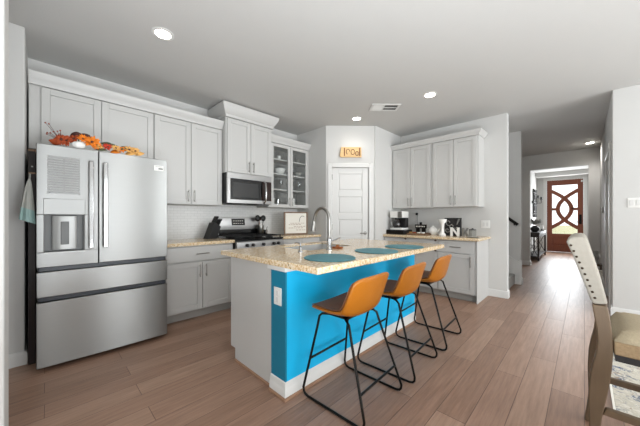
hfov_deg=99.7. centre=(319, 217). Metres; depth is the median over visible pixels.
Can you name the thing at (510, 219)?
handrail
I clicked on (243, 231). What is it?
range
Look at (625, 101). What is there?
wall
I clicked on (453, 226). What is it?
letter sign
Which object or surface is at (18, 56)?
wall
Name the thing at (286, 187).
upper cabinet
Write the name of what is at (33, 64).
wall
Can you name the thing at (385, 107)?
grille
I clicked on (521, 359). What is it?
floor
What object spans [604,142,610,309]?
door frame
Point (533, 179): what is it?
wall
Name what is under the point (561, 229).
lawn
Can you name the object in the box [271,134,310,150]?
trim
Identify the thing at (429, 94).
recessed light
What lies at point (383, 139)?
wall
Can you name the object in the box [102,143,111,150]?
flower
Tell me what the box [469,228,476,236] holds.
ribbed canister
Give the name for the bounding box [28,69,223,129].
trim
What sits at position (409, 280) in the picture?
counter stool
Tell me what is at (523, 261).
baseboard
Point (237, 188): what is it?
microwave
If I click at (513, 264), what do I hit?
trim
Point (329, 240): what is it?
faucet
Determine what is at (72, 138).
flower
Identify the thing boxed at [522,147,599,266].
wall
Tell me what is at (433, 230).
teapot
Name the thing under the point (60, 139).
flower
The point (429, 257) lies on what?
base cabinet
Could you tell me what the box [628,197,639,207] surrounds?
light switch
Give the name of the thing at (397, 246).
placemat
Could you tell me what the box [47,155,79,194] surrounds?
board
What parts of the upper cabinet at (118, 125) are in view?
door, door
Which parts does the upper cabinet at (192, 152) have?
door, door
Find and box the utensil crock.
[257,225,263,232]
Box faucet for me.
[310,207,339,249]
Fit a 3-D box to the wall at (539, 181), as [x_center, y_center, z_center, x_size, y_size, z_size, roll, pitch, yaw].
[8.544,-0.182,9.352,1.840,2.765,0.120,0,0,44]
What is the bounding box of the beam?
[535,169,587,178]
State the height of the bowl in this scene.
0.105 m
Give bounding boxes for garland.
[44,122,143,155]
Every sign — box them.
[415,222,426,232]
[445,218,461,235]
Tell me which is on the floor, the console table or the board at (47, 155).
the console table
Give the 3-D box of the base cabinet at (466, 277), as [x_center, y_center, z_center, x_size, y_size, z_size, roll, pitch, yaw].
[2.188,0.762,4.136,0.536,0.873,0.640,0,0,44]
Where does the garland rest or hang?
on the refrigerator
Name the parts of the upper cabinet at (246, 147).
door, door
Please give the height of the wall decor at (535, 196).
0.950 m
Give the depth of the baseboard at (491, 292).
4.07 m
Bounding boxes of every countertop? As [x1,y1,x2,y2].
[167,238,234,247]
[221,238,443,274]
[276,234,320,238]
[383,234,490,241]
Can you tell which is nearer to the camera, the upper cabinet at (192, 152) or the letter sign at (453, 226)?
the upper cabinet at (192, 152)
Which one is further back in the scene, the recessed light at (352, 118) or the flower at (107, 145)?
the recessed light at (352, 118)
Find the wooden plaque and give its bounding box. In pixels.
[340,147,361,157]
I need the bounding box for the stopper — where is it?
[332,245,342,248]
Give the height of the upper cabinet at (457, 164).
1.060 m
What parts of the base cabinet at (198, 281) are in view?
door, drawer, door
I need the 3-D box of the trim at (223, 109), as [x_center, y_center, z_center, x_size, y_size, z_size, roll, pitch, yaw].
[-1.125,-1.456,4.028,0.496,0.170,0.902,0,0,44]
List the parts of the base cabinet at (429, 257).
drawer, door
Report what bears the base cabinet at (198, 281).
on the floor
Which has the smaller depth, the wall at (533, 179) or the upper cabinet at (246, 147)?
the upper cabinet at (246, 147)
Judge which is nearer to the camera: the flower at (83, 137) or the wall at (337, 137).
the flower at (83, 137)
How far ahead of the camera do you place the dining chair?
1.30 m
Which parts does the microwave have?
door glass, vent panel, handle, control panel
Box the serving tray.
[407,232,430,234]
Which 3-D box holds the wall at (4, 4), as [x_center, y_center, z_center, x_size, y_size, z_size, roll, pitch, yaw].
[-2.832,-0.182,0.159,0.230,2.765,3.464,0,0,44]
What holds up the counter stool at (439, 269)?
on the floor
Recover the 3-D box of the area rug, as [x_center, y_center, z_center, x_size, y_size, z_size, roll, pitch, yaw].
[3.532,1.194,1.271,3.012,0.011,1.924,0,0,44]
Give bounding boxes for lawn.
[552,225,576,233]
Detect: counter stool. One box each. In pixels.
[302,272,401,425]
[357,262,437,382]
[395,254,461,350]
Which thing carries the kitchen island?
on the floor
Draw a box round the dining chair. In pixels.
[566,233,639,425]
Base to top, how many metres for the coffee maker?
0.325 m
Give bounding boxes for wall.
[0,0,8,425]
[9,22,27,353]
[28,58,296,239]
[297,126,325,240]
[326,126,373,240]
[374,126,400,239]
[401,113,508,290]
[509,131,521,260]
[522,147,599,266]
[531,171,536,250]
[537,175,587,247]
[600,94,611,304]
[612,84,639,310]
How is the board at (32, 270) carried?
on the floor
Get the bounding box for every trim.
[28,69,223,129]
[208,100,278,129]
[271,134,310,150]
[390,128,487,150]
[509,256,519,284]
[519,260,521,284]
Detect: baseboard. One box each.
[9,333,27,368]
[488,288,509,298]
[522,260,530,264]
[610,305,639,314]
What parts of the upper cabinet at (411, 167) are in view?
door, door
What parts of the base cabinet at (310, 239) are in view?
drawer, drawer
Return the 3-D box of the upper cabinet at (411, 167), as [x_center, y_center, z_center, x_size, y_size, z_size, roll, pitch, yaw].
[1.686,-0.700,4.826,0.723,1.060,0.363,0,0,44]
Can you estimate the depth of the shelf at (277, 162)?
4.73 m
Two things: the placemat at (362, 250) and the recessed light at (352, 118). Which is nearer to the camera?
the placemat at (362, 250)
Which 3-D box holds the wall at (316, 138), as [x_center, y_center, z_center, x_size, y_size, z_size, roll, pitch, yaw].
[-0.177,-0.182,4.933,0.883,2.765,0.100,0,0,44]
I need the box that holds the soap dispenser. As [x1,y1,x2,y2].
[294,242,302,251]
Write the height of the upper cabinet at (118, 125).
0.580 m
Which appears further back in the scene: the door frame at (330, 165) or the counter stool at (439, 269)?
the door frame at (330, 165)
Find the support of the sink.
in the island countertop at (276, 255)
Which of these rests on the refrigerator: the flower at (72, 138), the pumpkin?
the pumpkin
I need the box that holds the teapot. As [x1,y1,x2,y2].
[427,226,439,234]
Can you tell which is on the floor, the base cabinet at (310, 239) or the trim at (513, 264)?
the base cabinet at (310, 239)
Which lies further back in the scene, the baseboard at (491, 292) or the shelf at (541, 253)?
the shelf at (541, 253)
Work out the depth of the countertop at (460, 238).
4.14 m
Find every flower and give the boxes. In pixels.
[53,134,68,144]
[62,135,71,145]
[69,135,78,142]
[76,134,87,141]
[85,136,100,147]
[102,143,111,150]
[111,145,120,151]
[125,146,133,153]
[131,148,139,155]
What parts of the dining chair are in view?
backrest, leg, leg, seat, seat, seat frame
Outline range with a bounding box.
[217,218,283,305]
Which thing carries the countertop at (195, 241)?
on the base cabinet at (198, 281)
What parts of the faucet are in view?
spout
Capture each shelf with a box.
[274,158,304,166]
[274,173,304,179]
[274,189,304,193]
[531,250,545,256]
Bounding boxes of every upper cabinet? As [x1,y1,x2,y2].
[29,84,153,158]
[154,114,221,205]
[220,117,270,176]
[257,142,308,208]
[392,144,431,208]
[432,135,483,207]
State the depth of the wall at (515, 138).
4.91 m
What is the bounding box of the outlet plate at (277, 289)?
[274,286,281,305]
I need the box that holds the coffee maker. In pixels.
[390,211,407,229]
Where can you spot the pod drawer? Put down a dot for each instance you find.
(402, 232)
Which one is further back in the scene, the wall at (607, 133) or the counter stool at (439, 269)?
the wall at (607, 133)
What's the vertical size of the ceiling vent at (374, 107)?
0.008 m
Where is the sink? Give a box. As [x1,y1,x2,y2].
[284,244,343,250]
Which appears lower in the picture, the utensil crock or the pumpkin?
the utensil crock
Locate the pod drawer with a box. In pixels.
[386,229,411,234]
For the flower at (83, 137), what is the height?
0.076 m
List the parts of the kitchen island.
moulding, panel, trim, shoe moulding, baseboard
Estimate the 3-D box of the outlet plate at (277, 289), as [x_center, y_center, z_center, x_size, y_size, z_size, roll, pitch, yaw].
[-0.289,0.535,1.843,0.082,0.120,0.006,0,0,44]
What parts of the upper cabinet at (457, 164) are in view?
door, door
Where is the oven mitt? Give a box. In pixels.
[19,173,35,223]
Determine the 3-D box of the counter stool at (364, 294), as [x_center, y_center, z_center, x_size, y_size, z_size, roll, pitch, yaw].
[0.223,0.783,1.842,0.499,0.832,0.480,0,0,42]
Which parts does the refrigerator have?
dispenser panel, dispenser lever, door, handle, drawer, drawer, handle, door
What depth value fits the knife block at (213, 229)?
3.70 m
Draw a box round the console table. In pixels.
[531,230,545,260]
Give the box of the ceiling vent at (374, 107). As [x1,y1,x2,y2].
[369,104,400,110]
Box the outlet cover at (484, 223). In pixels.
[481,220,489,227]
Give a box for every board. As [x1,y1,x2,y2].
[28,149,36,364]
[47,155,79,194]
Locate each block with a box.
[203,216,221,238]
[462,228,468,235]
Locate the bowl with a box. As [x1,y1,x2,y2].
[274,168,284,173]
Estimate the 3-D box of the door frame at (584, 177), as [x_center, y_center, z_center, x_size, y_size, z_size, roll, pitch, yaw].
[8.456,-0.115,9.341,1.120,2.630,0.020,0,0,44]
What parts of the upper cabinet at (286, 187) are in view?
door, panel, door, frame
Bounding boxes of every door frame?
[328,163,372,239]
[543,175,586,250]
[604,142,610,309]
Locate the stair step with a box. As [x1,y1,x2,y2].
[509,273,514,287]
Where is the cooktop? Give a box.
[217,236,282,240]
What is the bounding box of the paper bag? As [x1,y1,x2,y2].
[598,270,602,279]
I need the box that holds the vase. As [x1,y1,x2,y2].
[531,218,541,231]
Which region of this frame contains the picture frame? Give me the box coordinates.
[284,212,307,234]
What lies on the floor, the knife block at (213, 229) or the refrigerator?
the refrigerator
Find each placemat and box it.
[304,254,354,261]
[355,248,397,253]
[385,244,423,248]
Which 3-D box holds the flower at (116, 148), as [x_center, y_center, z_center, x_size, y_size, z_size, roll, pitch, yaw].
[-1.840,-0.625,2.434,0.062,0.072,0.078,0,0,44]
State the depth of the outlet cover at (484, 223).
4.20 m
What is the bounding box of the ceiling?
[9,0,639,172]
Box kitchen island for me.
[231,254,416,402]
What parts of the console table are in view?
leg, leg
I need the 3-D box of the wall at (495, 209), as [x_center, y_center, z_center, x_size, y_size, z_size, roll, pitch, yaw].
[2.209,-0.182,4.653,1.716,2.765,0.120,0,0,44]
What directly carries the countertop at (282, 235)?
on the base cabinet at (310, 239)
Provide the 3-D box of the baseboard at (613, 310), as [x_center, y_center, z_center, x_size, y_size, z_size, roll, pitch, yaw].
[5.027,1.145,1.967,3.970,0.110,0.135,0,0,44]
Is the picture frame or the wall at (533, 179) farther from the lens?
the wall at (533, 179)
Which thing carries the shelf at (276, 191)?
attached to the upper cabinet at (286, 187)
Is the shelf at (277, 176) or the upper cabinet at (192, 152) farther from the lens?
the shelf at (277, 176)
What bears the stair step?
attached to the wall at (495, 209)
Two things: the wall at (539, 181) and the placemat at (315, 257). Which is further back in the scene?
the wall at (539, 181)
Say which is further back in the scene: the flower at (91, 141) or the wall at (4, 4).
the flower at (91, 141)
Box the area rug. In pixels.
[610,353,639,417]
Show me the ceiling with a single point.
(555, 67)
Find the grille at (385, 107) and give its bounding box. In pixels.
[383,105,397,109]
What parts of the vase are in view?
pot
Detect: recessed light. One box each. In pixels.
[151,27,174,40]
[351,117,361,120]
[423,92,436,97]
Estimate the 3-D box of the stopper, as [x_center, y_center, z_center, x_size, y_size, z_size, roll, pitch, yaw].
[0.165,0.270,2.540,0.110,0.032,0.110,0,0,44]
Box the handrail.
[509,217,518,225]
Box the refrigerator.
[36,143,166,369]
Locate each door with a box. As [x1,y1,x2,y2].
[332,168,367,239]
[547,179,582,252]
[608,161,608,295]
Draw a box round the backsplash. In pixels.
[167,205,296,239]
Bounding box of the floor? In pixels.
[9,251,633,425]
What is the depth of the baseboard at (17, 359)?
2.18 m
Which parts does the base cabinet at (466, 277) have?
drawer, door, panel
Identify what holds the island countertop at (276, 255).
on the kitchen island
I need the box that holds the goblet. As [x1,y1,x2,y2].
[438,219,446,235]
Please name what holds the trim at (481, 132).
attached to the upper cabinet at (457, 164)
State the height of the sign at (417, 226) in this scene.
0.210 m
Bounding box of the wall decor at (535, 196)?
[532,189,542,216]
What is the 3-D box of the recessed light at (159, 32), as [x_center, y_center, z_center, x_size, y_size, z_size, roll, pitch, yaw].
[-1.335,-1.562,2.296,0.173,0.006,0.173,0,0,44]
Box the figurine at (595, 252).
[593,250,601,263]
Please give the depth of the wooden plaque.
4.55 m
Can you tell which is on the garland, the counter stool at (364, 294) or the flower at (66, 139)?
the flower at (66, 139)
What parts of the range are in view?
control panel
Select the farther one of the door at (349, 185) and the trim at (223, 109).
the door at (349, 185)
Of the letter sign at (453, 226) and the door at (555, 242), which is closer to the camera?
the letter sign at (453, 226)
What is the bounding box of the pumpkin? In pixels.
[72,139,84,148]
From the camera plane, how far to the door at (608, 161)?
4.12 m
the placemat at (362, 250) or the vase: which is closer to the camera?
the placemat at (362, 250)
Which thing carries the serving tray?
on the countertop at (460, 238)
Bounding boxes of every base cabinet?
[165,243,232,323]
[284,237,318,244]
[384,236,407,241]
[408,238,439,294]
[438,239,487,303]
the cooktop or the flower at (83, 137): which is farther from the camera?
the cooktop
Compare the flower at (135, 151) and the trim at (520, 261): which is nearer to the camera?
the flower at (135, 151)
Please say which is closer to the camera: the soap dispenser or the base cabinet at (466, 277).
the soap dispenser
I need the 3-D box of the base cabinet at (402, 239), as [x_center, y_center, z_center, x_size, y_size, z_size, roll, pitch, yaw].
[1.487,0.762,4.823,0.443,0.873,0.640,0,0,44]
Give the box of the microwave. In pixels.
[222,172,270,205]
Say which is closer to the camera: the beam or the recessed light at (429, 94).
the recessed light at (429, 94)
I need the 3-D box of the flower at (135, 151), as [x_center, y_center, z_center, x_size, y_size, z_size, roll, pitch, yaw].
[-1.738,-0.624,2.535,0.049,0.084,0.088,0,0,44]

